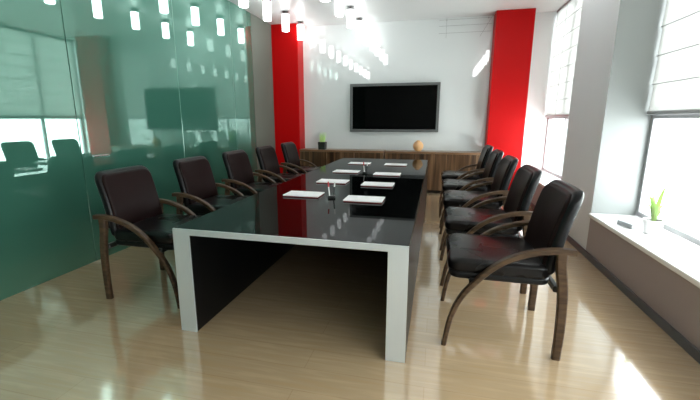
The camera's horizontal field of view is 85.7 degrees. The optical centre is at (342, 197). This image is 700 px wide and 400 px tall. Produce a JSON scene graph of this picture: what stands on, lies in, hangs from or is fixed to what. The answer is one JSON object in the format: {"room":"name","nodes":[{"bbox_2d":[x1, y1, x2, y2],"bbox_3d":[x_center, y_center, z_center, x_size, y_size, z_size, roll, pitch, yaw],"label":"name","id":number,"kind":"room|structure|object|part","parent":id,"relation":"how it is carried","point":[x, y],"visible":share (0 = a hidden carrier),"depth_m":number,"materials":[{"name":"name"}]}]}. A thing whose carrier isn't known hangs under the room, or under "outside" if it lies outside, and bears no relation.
{"room":"office","nodes":[
{"label":"office","id":0,"kind":"room"},
{"bbox_2d":[0,0,275,300],"bbox_3d":[-2.693,-0.922,3.356,0.159,3.370,10.670,3,12,13],"label":"wall","id":1,"kind":"structure","parent":0,"point":[88,87],"depth_m":3.95,"materials":[{"name":"green glass"}]},
{"bbox_3d":[-2.794,-0.826,2.891,0.012,3.370,1.572,3,12,13],"label":"glass panel","id":2,"kind":"part","parent":1,"relation":"part of","materials":[{"name":"teal glass"}]},
{"bbox_3d":[-2.531,-0.437,3.921,0.059,0.017,0.190,3,12,13],"label":"door pull","id":3,"kind":"part","parent":1,"relation":"part of","materials":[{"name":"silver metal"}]},
{"bbox_3d":[-2.418,-1.139,4.399,0.012,3.370,1.582,3,12,13],"label":"glass panel","id":4,"kind":"part","parent":1,"relation":"part of","materials":[{"name":"teal glass"}]},
{"bbox_3d":[-2.055,-1.441,5.854,0.012,3.370,1.462,3,12,13],"label":"glass panel","id":5,"kind":"part","parent":1,"relation":"part of","materials":[{"name":"teal glass"}]},
{"bbox_3d":[-1.793,-1.659,6.905,0.012,3.370,0.732,3,12,13],"label":"glass panel","id":6,"kind":"part","parent":1,"relation":"part of","materials":[{"name":"teal glass"}]},
{"bbox_2d":[318,142,326,149],"bbox_3d":[-0.442,-1.111,8.080,0.156,0.160,0.156,3,12,13],"label":"pot","id":7,"kind":"object","parent":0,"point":[321,145],"depth_m":8.01,"materials":[{"name":"black ceramic"}]},
{"bbox_2d":[0,193,699,399],"bbox_3d":[-0.016,0.909,3.068,5.670,0.100,10.870,3,12,13],"label":"floor","id":8,"kind":"structure","parent":0,"point":[312,326],"depth_m":2.57,"materials":[{"name":"brown wood"}]},
{"bbox_2d":[92,165,200,308],"bbox_3d":[-1.578,0.279,3.280,0.783,1.053,0.692,3,12,13],"label":"armchair","id":9,"kind":"object","parent":8,"relation":"on","point":[132,205],"visible":0.85,"depth_m":3.09,"materials":[{"name":"black leather"}]},
{"bbox_3d":[-1.926,0.504,3.077,0.094,0.692,0.046,3,12,13],"label":"leg","id":10,"kind":"part","parent":9,"relation":"part of","materials":[{"name":"brown wood"}]},
{"bbox_3d":[-1.831,0.334,3.354,0.035,0.040,0.624,3,12,13],"label":"seat rail","id":11,"kind":"part","parent":9,"relation":"part of","materials":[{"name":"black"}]},
{"bbox_2d":[102,168,162,228],"bbox_3d":[-1.835,0.008,3.287,0.170,0.485,0.530,3,12,13],"label":"cushion","id":12,"kind":"object","parent":9,"relation":"on","point":[130,195],"depth_m":3.23,"materials":[{"name":"black leather"}]},
{"bbox_3d":[-1.627,0.505,3.002,0.728,0.723,0.052,3,12,13],"label":"arm","id":13,"kind":"part","parent":9,"relation":"part of"},
{"bbox_3d":[-1.513,0.321,3.272,0.600,0.050,0.585,3,12,13],"label":"seat","id":14,"kind":"part","parent":9,"relation":"part of","materials":[{"name":"black leather"}]},
{"bbox_2d":[114,214,200,244],"bbox_3d":[-1.510,0.257,3.258,0.615,0.108,0.595,3,12,13],"label":"seat cushion","id":15,"kind":"object","parent":9,"relation":"on","point":[157,228],"depth_m":3.05,"materials":[{"name":"black leather"}]},
{"bbox_3d":[-1.774,0.377,3.686,0.094,0.692,0.046,3,12,13],"label":"leg","id":16,"kind":"part","parent":9,"relation":"part of","materials":[{"name":"brown wood"}]},
{"bbox_3d":[-1.475,0.379,3.611,0.728,0.723,0.052,3,12,13],"label":"arm","id":17,"kind":"part","parent":9,"relation":"part of"},
{"bbox_2d":[172,156,248,215],"bbox_3d":[-1.355,0.093,4.174,0.783,1.053,0.692,3,12,13],"label":"armchair","id":18,"kind":"object","parent":8,"relation":"on","point":[198,187],"visible":0.65,"depth_m":4.05,"materials":[{"name":"black leather"}]},
{"bbox_3d":[-1.703,0.318,3.971,0.094,0.692,0.046,3,12,13],"label":"leg","id":19,"kind":"part","parent":18,"relation":"part of","materials":[{"name":"brown wood"}]},
{"bbox_3d":[-1.404,0.320,3.897,0.728,0.723,0.052,3,12,13],"label":"arm","id":20,"kind":"part","parent":18,"relation":"part of"},
{"bbox_2d":[179,158,217,203],"bbox_3d":[-1.611,-0.178,4.181,0.170,0.485,0.530,3,12,13],"label":"cushion","id":21,"kind":"object","parent":18,"relation":"on","point":[196,178],"depth_m":4.13,"materials":[{"name":"black leather"}]},
{"bbox_2d":[188,195,248,213],"bbox_3d":[-1.287,0.072,4.152,0.615,0.108,0.595,3,12,13],"label":"seat cushion","id":22,"kind":"object","parent":18,"relation":"on","point":[217,202],"depth_m":3.99,"materials":[{"name":"black leather"}]},
{"bbox_3d":[-1.252,0.193,4.505,0.728,0.723,0.052,3,12,13],"label":"arm","id":23,"kind":"part","parent":18,"relation":"part of"},
{"bbox_2d":[221,150,280,195],"bbox_3d":[-1.132,-0.092,5.068,0.783,1.053,0.692,3,12,13],"label":"armchair","id":24,"kind":"object","parent":8,"relation":"on","point":[237,164],"visible":0.61,"depth_m":4.93,"materials":[{"name":"black leather"}]},
{"bbox_3d":[-1.480,0.133,4.865,0.094,0.692,0.046,3,12,13],"label":"leg","id":25,"kind":"part","parent":24,"relation":"part of","materials":[{"name":"brown wood"}]},
{"bbox_3d":[-1.181,0.134,4.791,0.728,0.723,0.052,3,12,13],"label":"arm","id":26,"kind":"part","parent":24,"relation":"part of"},
{"bbox_2d":[227,151,254,188],"bbox_3d":[-1.388,-0.363,5.076,0.170,0.485,0.530,3,12,13],"label":"cushion","id":27,"kind":"object","parent":24,"relation":"on","point":[239,168],"depth_m":5.02,"materials":[{"name":"black leather"}]},
{"bbox_2d":[233,182,280,195],"bbox_3d":[-1.064,-0.114,5.046,0.615,0.108,0.595,3,12,13],"label":"seat cushion","id":28,"kind":"object","parent":24,"relation":"on","point":[258,187],"depth_m":4.88,"materials":[{"name":"black leather"}]},
{"bbox_3d":[-1.029,0.008,5.399,0.728,0.723,0.052,3,12,13],"label":"arm","id":29,"kind":"part","parent":24,"relation":"part of"},
{"bbox_2d":[255,145,302,182],"bbox_3d":[-0.911,-0.276,5.952,0.783,1.053,0.692,3,12,13],"label":"armchair","id":30,"kind":"object","parent":8,"relation":"on","point":[270,167],"visible":0.59,"depth_m":5.81,"materials":[{"name":"black leather"}]},
{"bbox_2d":[259,147,280,176],"bbox_3d":[-1.168,-0.547,5.960,0.170,0.485,0.530,3,12,13],"label":"cushion","id":31,"kind":"object","parent":30,"relation":"on","point":[268,160],"depth_m":5.90,"materials":[{"name":"black leather"}]},
{"bbox_3d":[-0.960,-0.049,5.675,0.728,0.723,0.052,3,12,13],"label":"arm","id":32,"kind":"part","parent":30,"relation":"part of"},
{"bbox_2d":[265,173,302,182],"bbox_3d":[-0.844,-0.297,5.931,0.615,0.108,0.595,3,12,13],"label":"seat cushion","id":33,"kind":"object","parent":30,"relation":"on","point":[285,176],"depth_m":5.78,"materials":[{"name":"black leather"}]},
{"bbox_3d":[-0.808,-0.176,6.284,0.728,0.723,0.052,3,12,13],"label":"arm","id":34,"kind":"part","parent":30,"relation":"part of"},
{"bbox_2d":[172,158,427,362],"bbox_3d":[0.193,0.131,4.726,1.566,0.750,4.850,3,12,13],"label":"conference table","id":35,"kind":"object","parent":8,"relation":"on","point":[219,253],"visible":0.96,"depth_m":2.77,"materials":[{"name":"black glass"}]},
{"bbox_3d":[-0.509,0.118,4.898,0.120,0.705,4.826,3,12,13],"label":"panel","id":36,"kind":"part","parent":35,"relation":"part of","materials":[{"name":"black wood"}]},
{"bbox_3d":[-0.381,0.610,2.425,1.566,0.748,0.012,3,12,13],"label":"frame","id":37,"kind":"part","parent":35,"relation":"part of","materials":[{"name":"silver metal"}]},
{"bbox_2d":[283,190,324,197],"bbox_3d":[-0.373,-0.031,3.619,0.344,0.018,0.220,3,12,13],"label":"notepad","id":38,"kind":"object","parent":35,"relation":"on","point":[306,194],"visible":1,"depth_m":3.56,"materials":[{"name":"white paper"}]},
{"bbox_2d":[328,181,334,197],"bbox_3d":[-0.106,-0.072,3.481,0.072,0.154,0.044,-1,12,-3],"label":"stand","id":39,"kind":"object","parent":35,"relation":"on","point":[329,195],"visible":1,"depth_m":3.47,"materials":[{"name":"black"}]},
{"bbox_2d":[316,179,349,183],"bbox_3d":[-0.115,-0.186,4.364,0.344,0.018,0.220,3,12,13],"label":"notepad","id":40,"kind":"object","parent":35,"relation":"on","point":[331,181],"visible":1,"depth_m":4.30,"materials":[{"name":"white paper"}]},
{"bbox_2d":[333,170,359,173],"bbox_3d":[0.050,-0.358,5.191,0.344,0.018,0.220,3,12,13],"label":"notepad","id":41,"kind":"object","parent":35,"relation":"on","point":[335,171],"visible":1,"depth_m":5.13,"materials":[{"name":"white paper"}]},
{"bbox_2d":[348,162,370,164],"bbox_3d":[0.273,-0.556,6.146,0.344,0.018,0.220,3,12,13],"label":"notepad","id":42,"kind":"object","parent":35,"relation":"on","point":[353,163],"visible":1,"depth_m":6.06,"materials":[{"name":"white paper"}]},
{"bbox_2d":[343,195,384,203],"bbox_3d":[0.193,0.015,3.393,0.344,0.018,0.220,3,12,13],"label":"notepad","id":43,"kind":"object","parent":35,"relation":"on","point":[350,198],"visible":1,"depth_m":3.34,"materials":[{"name":"white paper"}]},
{"bbox_2d":[361,181,394,186],"bbox_3d":[0.385,-0.144,4.163,0.344,0.018,0.220,3,12,13],"label":"notepad","id":44,"kind":"object","parent":35,"relation":"on","point":[369,184],"visible":1,"depth_m":4.11,"materials":[{"name":"white paper"}]},
{"bbox_2d":[373,172,400,175],"bbox_3d":[0.580,-0.306,4.943,0.344,0.018,0.220,3,12,13],"label":"notepad","id":45,"kind":"object","parent":35,"relation":"on","point":[375,173],"visible":1,"depth_m":4.87,"materials":[{"name":"white paper"}]},
{"bbox_2d":[384,163,406,165],"bbox_3d":[0.834,-0.517,5.961,0.344,0.018,0.220,3,12,13],"label":"notepad","id":46,"kind":"object","parent":35,"relation":"on","point":[385,164],"visible":1,"depth_m":5.92,"materials":[{"name":"white paper"}]},
{"bbox_3d":[0.896,0.188,4.562,0.120,0.705,4.826,3,12,13],"label":"panel","id":47,"kind":"part","parent":35,"relation":"part of","materials":[{"name":"black"}]},
{"bbox_2d":[281,142,319,173],"bbox_3d":[-0.681,-0.467,6.875,0.783,1.053,0.692,3,12,13],"label":"armchair","id":48,"kind":"object","parent":8,"relation":"on","point":[289,149],"visible":0.57,"depth_m":6.73,"materials":[{"name":"black leather"}]},
{"bbox_2d":[284,143,300,168],"bbox_3d":[-0.938,-0.738,6.883,0.170,0.485,0.530,3,12,13],"label":"cushion","id":49,"kind":"object","parent":48,"relation":"on","point":[291,155],"depth_m":6.81,"materials":[{"name":"black leather"}]},
{"bbox_3d":[-0.730,-0.241,6.598,0.728,0.723,0.052,3,12,13],"label":"arm","id":50,"kind":"part","parent":48,"relation":"part of"},
{"bbox_2d":[289,166,319,173],"bbox_3d":[-0.613,-0.489,6.854,0.615,0.108,0.595,3,12,13],"label":"seat cushion","id":51,"kind":"object","parent":48,"relation":"on","point":[307,169],"depth_m":6.66,"materials":[{"name":"black leather"}]},
{"bbox_3d":[-0.578,-0.367,7.207,0.728,0.723,0.052,3,12,13],"label":"arm","id":52,"kind":"part","parent":48,"relation":"part of"},
{"bbox_2d":[299,148,385,166],"bbox_3d":[-0.008,-0.619,8.143,1.820,0.830,0.380,3,12,13],"label":"sideboard","id":53,"kind":"object","parent":8,"relation":"on","point":[320,158],"visible":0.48,"depth_m":7.97,"materials":[{"name":"brown wood"}]},
{"bbox_3d":[-0.636,-0.622,8.116,0.599,0.723,0.017,3,12,13],"label":"door","id":54,"kind":"part","parent":53,"relation":"part of","materials":[{"name":"brown wood"}]},
{"bbox_2d":[318,132,326,149],"bbox_3d":[-0.445,-1.217,8.049,0.226,0.379,0.225,9,15,38],"label":"potted grass","id":55,"kind":"object","parent":53,"relation":"on","point":[322,145],"depth_m":8.01,"materials":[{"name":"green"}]},
{"bbox_3d":[-0.050,-0.593,7.976,0.599,0.723,0.017,3,12,13],"label":"door","id":56,"kind":"part","parent":53,"relation":"part of","materials":[{"name":"brown wood"}]},
{"bbox_2d":[299,148,385,152],"bbox_3d":[-0.008,-1.005,8.062,1.820,0.040,0.380,3,12,13],"label":"countertop","id":57,"kind":"structure","parent":53,"relation":"on","point":[304,149],"depth_m":7.94,"materials":[{"name":"brown wood"}]},
{"bbox_3d":[0.536,-0.564,7.835,0.599,0.723,0.017,3,12,13],"label":"door","id":58,"kind":"part","parent":53,"relation":"part of","materials":[{"name":"brown wood"}]},
{"bbox_2d":[385,150,480,192],"bbox_3d":[1.798,-0.529,7.710,1.860,0.830,0.380,3,12,13],"label":"sideboard","id":59,"kind":"object","parent":8,"relation":"on","point":[438,161],"visible":0.48,"depth_m":7.49,"materials":[{"name":"brown wood"}]},
{"bbox_3d":[1.158,-0.533,7.687,0.613,0.723,0.017,3,12,13],"label":"door","id":60,"kind":"part","parent":59,"relation":"part of","materials":[{"name":"brown wood"}]},
{"bbox_2d":[413,140,422,150],"bbox_3d":[1.516,-1.041,7.606,0.208,0.216,0.208,3,12,13],"label":"round vase","id":61,"kind":"object","parent":59,"relation":"on","point":[418,145],"visible":0.98,"depth_m":7.54,"materials":[{"name":"brown ceramic"}]},
{"bbox_3d":[1.757,-0.503,7.543,0.613,0.723,0.017,3,12,13],"label":"door","id":62,"kind":"part","parent":59,"relation":"part of","materials":[{"name":"brown wood"}]},
{"bbox_2d":[385,150,480,154],"bbox_3d":[1.798,-0.916,7.630,1.860,0.040,0.380,3,12,13],"label":"countertop","id":63,"kind":"structure","parent":59,"relation":"on","point":[387,151],"depth_m":7.55,"materials":[{"name":"brown wood"}]},
{"bbox_3d":[2.356,-0.473,7.400,0.613,0.723,0.017,3,12,13],"label":"door","id":64,"kind":"part","parent":59,"relation":"part of","materials":[{"name":"brown wood"}]},
{"bbox_2d":[439,145,492,211],"bbox_3d":[2.006,-0.330,6.212,0.783,1.053,0.692,3,12,13],"label":"armchair","id":65,"kind":"object","parent":8,"relation":"on","point":[486,150],"visible":0.6,"depth_m":5.99,"materials":[{"name":"black leather"}]},
{"bbox_3d":[2.055,-0.232,6.557,0.728,0.723,0.052,3,12,13],"label":"arm","id":66,"kind":"part","parent":65,"relation":"part of"},
{"bbox_2d":[441,170,479,179],"bbox_3d":[1.938,-0.358,6.223,0.615,0.108,0.595,3,12,13],"label":"seat cushion","id":67,"kind":"object","parent":65,"relation":"on","point":[446,174],"depth_m":6.02,"materials":[{"name":"black leather"}]},
{"bbox_3d":[1.903,-0.106,5.948,0.728,0.723,0.052,3,12,13],"label":"arm","id":68,"kind":"part","parent":65,"relation":"part of"},
{"bbox_2d":[476,146,488,175],"bbox_3d":[2.262,-0.575,6.097,0.170,0.485,0.530,3,12,13],"label":"cushion","id":69,"kind":"object","parent":65,"relation":"on","point":[484,155],"depth_m":5.92,"materials":[{"name":"black leather"}]},
{"bbox_2d":[439,149,503,227],"bbox_3d":[1.780,-0.142,5.309,0.783,1.053,0.692,3,12,13],"label":"armchair","id":70,"kind":"object","parent":8,"relation":"on","point":[495,156],"visible":0.6,"depth_m":5.08,"materials":[{"name":"black leather"}]},
{"bbox_3d":[1.829,-0.045,5.653,0.728,0.723,0.052,3,12,13],"label":"arm","id":71,"kind":"part","parent":70,"relation":"part of"},
{"bbox_2d":[442,179,489,191],"bbox_3d":[1.713,-0.170,5.320,0.615,0.108,0.595,3,12,13],"label":"seat cushion","id":72,"kind":"object","parent":70,"relation":"on","point":[447,184],"depth_m":5.11,"materials":[{"name":"black leather"}]},
{"bbox_3d":[1.678,0.082,5.044,0.728,0.723,0.052,3,12,13],"label":"arm","id":73,"kind":"part","parent":70,"relation":"part of"},
{"bbox_2d":[482,151,497,185],"bbox_3d":[2.037,-0.388,5.194,0.170,0.485,0.530,3,12,13],"label":"cushion","id":74,"kind":"object","parent":70,"relation":"on","point":[491,166],"depth_m":5.06,"materials":[{"name":"black leather"}]},
{"bbox_2d":[439,155,517,249],"bbox_3d":[1.560,0.042,4.424,0.783,1.053,0.692,3,12,13],"label":"armchair","id":75,"kind":"object","parent":8,"relation":"on","point":[506,168],"visible":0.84,"depth_m":4.20,"materials":[{"name":"black leather"}]},
{"bbox_3d":[1.609,0.139,4.768,0.728,0.723,0.052,3,12,13],"label":"arm","id":76,"kind":"part","parent":75,"relation":"part of"},
{"bbox_2d":[443,190,500,208],"bbox_3d":[1.492,0.013,4.435,0.615,0.108,0.595,3,12,13],"label":"seat cushion","id":77,"kind":"object","parent":75,"relation":"on","point":[451,198],"depth_m":4.22,"materials":[{"name":"black leather"}]},
{"bbox_3d":[1.457,0.265,4.160,0.728,0.723,0.052,3,12,13],"label":"arm","id":78,"kind":"part","parent":75,"relation":"part of"},
{"bbox_2d":[490,157,511,196],"bbox_3d":[1.816,-0.204,4.309,0.170,0.485,0.530,3,12,13],"label":"cushion","id":79,"kind":"object","parent":75,"relation":"on","point":[503,176],"depth_m":4.18,"materials":[{"name":"black leather"}]},
{"bbox_2d":[440,164,541,293],"bbox_3d":[1.332,0.231,3.511,0.783,1.053,0.692,3,12,13],"label":"armchair","id":80,"kind":"object","parent":8,"relation":"on","point":[475,220],"visible":0.84,"depth_m":3.29,"materials":[{"name":"black leather"}]},
{"bbox_3d":[1.381,0.328,3.855,0.728,0.723,0.052,3,12,13],"label":"arm","id":81,"kind":"part","parent":80,"relation":"part of"},
{"bbox_2d":[444,207,518,234],"bbox_3d":[1.264,0.203,3.522,0.615,0.108,0.595,3,12,13],"label":"seat cushion","id":82,"kind":"object","parent":80,"relation":"on","point":[456,219],"depth_m":3.33,"materials":[{"name":"black leather"}]},
{"bbox_3d":[1.267,0.266,3.534,0.600,0.050,0.585,3,12,13],"label":"seat","id":83,"kind":"part","parent":80,"relation":"part of","materials":[{"name":"black leather"}]},
{"bbox_3d":[1.229,0.455,3.247,0.728,0.723,0.052,3,12,13],"label":"arm","id":84,"kind":"part","parent":80,"relation":"part of"},
{"bbox_2d":[503,167,532,221],"bbox_3d":[1.588,-0.015,3.396,0.170,0.485,0.530,3,12,13],"label":"cushion","id":85,"kind":"object","parent":80,"relation":"on","point":[520,194],"depth_m":3.29,"materials":[{"name":"black leather"}]},
{"bbox_3d":[1.528,0.483,3.178,0.094,0.692,0.046,3,12,13],"label":"leg","id":86,"kind":"part","parent":80,"relation":"part of","materials":[{"name":"brown wood"}]},
{"bbox_2d":[440,180,583,360],"bbox_3d":[1.110,0.416,2.622,0.783,1.053,0.692,3,12,13],"label":"armchair","id":87,"kind":"object","parent":8,"relation":"on","point":[532,259],"visible":1,"depth_m":2.38,"materials":[{"name":"black leather"}]},
{"bbox_3d":[1.159,0.513,2.966,0.728,0.723,0.052,3,12,13],"label":"arm","id":88,"kind":"part","parent":87,"relation":"part of"},
{"bbox_2d":[446,233,549,278],"bbox_3d":[1.042,0.387,2.633,0.615,0.108,0.595,3,12,13],"label":"seat cushion","id":89,"kind":"object","parent":87,"relation":"on","point":[468,255],"depth_m":2.43,"materials":[{"name":"black leather"}]},
{"bbox_3d":[1.045,0.451,2.645,0.600,0.050,0.585,3,12,13],"label":"seat","id":90,"kind":"part","parent":87,"relation":"part of","materials":[{"name":"black leather"}]},
{"bbox_3d":[1.007,0.639,2.357,0.728,0.723,0.052,3,12,13],"label":"arm","id":91,"kind":"part","parent":87,"relation":"part of"},
{"bbox_3d":[1.458,0.541,2.897,0.094,0.692,0.046,3,12,13],"label":"leg","id":92,"kind":"part","parent":87,"relation":"part of","materials":[{"name":"brown wood"}]},
{"bbox_2d":[524,183,571,264],"bbox_3d":[1.366,0.170,2.507,0.170,0.485,0.530,3,12,13],"label":"cushion","id":93,"kind":"object","parent":87,"relation":"on","point":[550,223],"depth_m":2.40,"materials":[{"name":"black leather"}]},
{"bbox_3d":[1.363,0.496,2.575,0.035,0.040,0.624,3,12,13],"label":"seat rail","id":94,"kind":"part","parent":87,"relation":"part of","materials":[{"name":"black"}]},
{"bbox_3d":[1.306,0.667,2.288,0.094,0.692,0.046,3,12,13],"label":"leg","id":95,"kind":"part","parent":87,"relation":"part of","materials":[{"name":"brown wood"}]},
{"bbox_2d":[228,0,568,26],"bbox_3d":[-0.016,-2.488,2.363,5.670,0.100,10.870,3,12,13],"label":"ceiling","id":96,"kind":"structure","parent":0,"point":[310,12],"depth_m":6.64,"materials":[{"name":"white paint"}]},
{"bbox_2d":[239,0,247,7],"bbox_3d":[-1.417,-2.887,5.357,0.136,0.335,0.136,3,12,13],"label":"pendant light","id":97,"kind":"object","parent":96,"relation":"hanging from","point":[242,3],"visible":1,"depth_m":5.34,"materials":[{"name":"white"}]},
{"bbox_2d":[262,0,270,20],"bbox_3d":[-1.230,-3.043,6.105,0.136,0.335,0.136,3,12,13],"label":"pendant light","id":98,"kind":"object","parent":96,"relation":"hanging from","point":[266,3],"visible":1,"depth_m":6.06,"materials":[{"name":"white"}]},
{"bbox_2d":[282,11,288,31],"bbox_3d":[-1.043,-3.198,6.854,0.136,0.335,0.136,3,12,13],"label":"pendant light","id":99,"kind":"object","parent":96,"relation":"hanging from","point":[285,16],"visible":1,"depth_m":6.81,"materials":[{"name":"white"}]},
{"bbox_2d":[297,21,303,39],"bbox_3d":[-0.856,-3.353,7.603,0.136,0.335,0.136,3,12,13],"label":"pendant light","id":100,"kind":"object","parent":96,"relation":"hanging from","point":[300,26],"visible":1,"depth_m":7.56,"materials":[{"name":"white"}]},
{"bbox_2d":[335,0,343,16],"bbox_3d":[-0.054,-2.984,5.824,0.136,0.335,0.136,3,12,13],"label":"pendant light","id":101,"kind":"object","parent":96,"relation":"hanging from","point":[339,4],"visible":1,"depth_m":5.79,"materials":[{"name":"white"}]},
{"bbox_2d":[347,6,354,27],"bbox_3d":[0.133,-3.140,6.573,0.136,0.335,0.136,3,12,13],"label":"pendant light","id":102,"kind":"object","parent":96,"relation":"hanging from","point":[350,10],"visible":1,"depth_m":6.53,"materials":[{"name":"white"}]},
{"bbox_2d":[356,18,362,36],"bbox_3d":[0.319,-3.295,7.321,0.136,0.335,0.136,3,12,13],"label":"pendant light","id":103,"kind":"object","parent":96,"relation":"hanging from","point":[359,23],"visible":1,"depth_m":7.28,"materials":[{"name":"white"}]},
{"bbox_2d":[303,12,557,170],"bbox_3d":[1.262,-1.852,7.838,5.670,3.370,0.100,3,12,13],"label":"wall","id":104,"kind":"structure","parent":0,"point":[409,51],"depth_m":7.59,"materials":[{"name":"white paint"}]},
{"bbox_2d":[271,23,304,172],"bbox_3d":[-1.167,-1.928,8.202,0.575,3.370,0.330,3,12,13],"label":"trim","id":105,"kind":"structure","parent":104,"relation":"attached to","point":[287,50],"depth_m":7.98,"materials":[{"name":"red paint"}]},
{"bbox_2d":[350,82,440,131],"bbox_3d":[1.046,-1.849,7.787,1.830,0.979,0.100,3,12,13],"label":"television","id":106,"kind":"object","parent":104,"relation":"attached to","point":[374,107],"visible":1,"depth_m":7.74,"materials":[{"name":"grey"}]},
{"bbox_2d":[439,17,491,35],"bbox_3d":[2.333,-3.250,7.204,0.972,0.367,0.045,3,12,13],"label":"grid","id":107,"kind":"object","parent":104,"relation":"attached to","point":[485,17],"visible":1,"depth_m":7.15,"materials":[{"name":"grey"}]},
{"bbox_2d":[484,8,535,189],"bbox_3d":[3.107,-1.716,7.179,0.645,3.370,0.330,3,12,13],"label":"column","id":108,"kind":"structure","parent":104,"relation":"attached to","point":[513,30],"depth_m":6.94,"materials":[{"name":"red paint"}]},
{"bbox_2d":[531,0,699,349],"bbox_3d":[2.490,-0.665,2.116,0.510,3.370,10.670,3,12,13],"label":"wall","id":109,"kind":"structure","parent":0,"point":[618,45],"depth_m":3.79,"materials":[{"name":"white paint"}]},
{"bbox_2d":[538,170,560,187],"bbox_3d":[3.390,-0.271,6.231,0.435,0.045,2.570,3,12,13],"label":"trim","id":110,"kind":"structure","parent":109,"relation":"attached to","point":[546,177],"depth_m":6.36,"materials":[{"name":"white"}]},
{"bbox_2d":[542,117,568,178],"bbox_3d":[3.631,-1.693,5.876,0.060,2.885,2.570,3,12,13],"label":"window","id":111,"kind":"structure","parent":109,"relation":"in","point":[559,174],"depth_m":6.63,"materials":[{"name":"grey"}]},
{"bbox_2d":[545,0,582,116],"bbox_3d":[3.570,-2.195,5.787,0.046,1.865,2.520,3,12,13],"label":"blind","id":112,"kind":"object","parent":109,"relation":"attached to","point":[569,14],"visible":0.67,"depth_m":6.29,"materials":[{"name":"white fabric"}]},
{"bbox_3d":[3.563,-1.301,5.974,0.030,0.037,2.520,3,12,13],"label":"rail","id":113,"kind":"part","parent":112,"relation":"part of","materials":[{"name":"grey"}]},
{"bbox_3d":[3.702,-2.311,6.406,0.004,1.830,0.005,3,12,13],"label":"cord","id":114,"kind":"part","parent":112,"relation":"part of","materials":[{"name":"white fabric"}]},
{"bbox_3d":[3.572,-3.094,5.600,0.040,0.030,2.520,3,12,13],"label":"head rail","id":115,"kind":"part","parent":112,"relation":"part of","materials":[{"name":"grey"}]},
{"bbox_2d":[530,202,699,363],"bbox_3d":[2.235,0.938,2.512,0.015,0.070,10.670,3,12,13],"label":"baseboard","id":116,"kind":"structure","parent":109,"relation":"attached to","point":[664,325],"depth_m":2.93,"materials":[{"name":"grey"}]},
{"bbox_2d":[588,213,699,288],"bbox_3d":[1.996,0.889,0.643,0.435,0.045,7.020,3,12,13],"label":"trim","id":117,"kind":"structure","parent":109,"relation":"attached to","point":[675,253],"depth_m":2.99,"materials":[{"name":"white"}]},
{"bbox_2d":[617,220,642,228],"bbox_3d":[2.679,0.250,3.515,0.124,0.040,0.180,0,12,-1],"label":"book","id":118,"kind":"object","parent":117,"relation":"on","point":[630,224],"visible":0.89,"depth_m":3.47,"materials":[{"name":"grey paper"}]},
{"bbox_2d":[643,186,674,234],"bbox_3d":[2.716,0.111,3.256,0.250,0.417,0.187,3,12,13],"label":"potted plant","id":119,"kind":"object","parent":117,"relation":"on","point":[652,225],"visible":1,"depth_m":3.25,"materials":[{"name":"green plant"}]},
{"bbox_3d":[2.699,0.253,3.290,0.156,0.125,0.156,3,12,13],"label":"pot","id":120,"kind":"part","parent":119,"relation":"part of","materials":[{"name":"white ceramic"}]},
{"bbox_2d":[636,114,699,245],"bbox_3d":[2.236,-0.533,0.288,0.060,2.885,7.020,3,12,13],"label":"window","id":121,"kind":"structure","parent":109,"relation":"in","point":[655,119],"depth_m":3.72,"materials":[{"name":"grey"}]},
{"bbox_2d":[647,0,699,114],"bbox_3d":[2.175,-1.036,0.199,0.046,1.865,6.970,3,12,13],"label":"blind","id":122,"kind":"object","parent":109,"relation":"attached to","point":[676,82],"visible":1,"depth_m":3.27,"materials":[{"name":"white fabric"}]},
{"bbox_3d":[2.168,-0.141,0.386,0.030,0.037,6.970,3,12,13],"label":"rail","id":123,"kind":"part","parent":122,"relation":"part of","materials":[{"name":"grey"}]},
{"bbox_3d":[2.157,-0.403,0.335,0.008,0.007,6.960,3,12,13],"label":"fold rod","id":124,"kind":"part","parent":122,"relation":"part of","materials":[{"name":"grey"}]},
{"bbox_3d":[2.157,-0.657,0.282,0.008,0.007,6.960,3,12,13],"label":"fold rod","id":125,"kind":"part","parent":122,"relation":"part of","materials":[{"name":"grey"}]},
{"bbox_3d":[2.157,-0.912,0.229,0.008,0.007,6.960,3,12,13],"label":"fold rod","id":126,"kind":"part","parent":122,"relation":"part of","materials":[{"name":"grey"}]}
]}

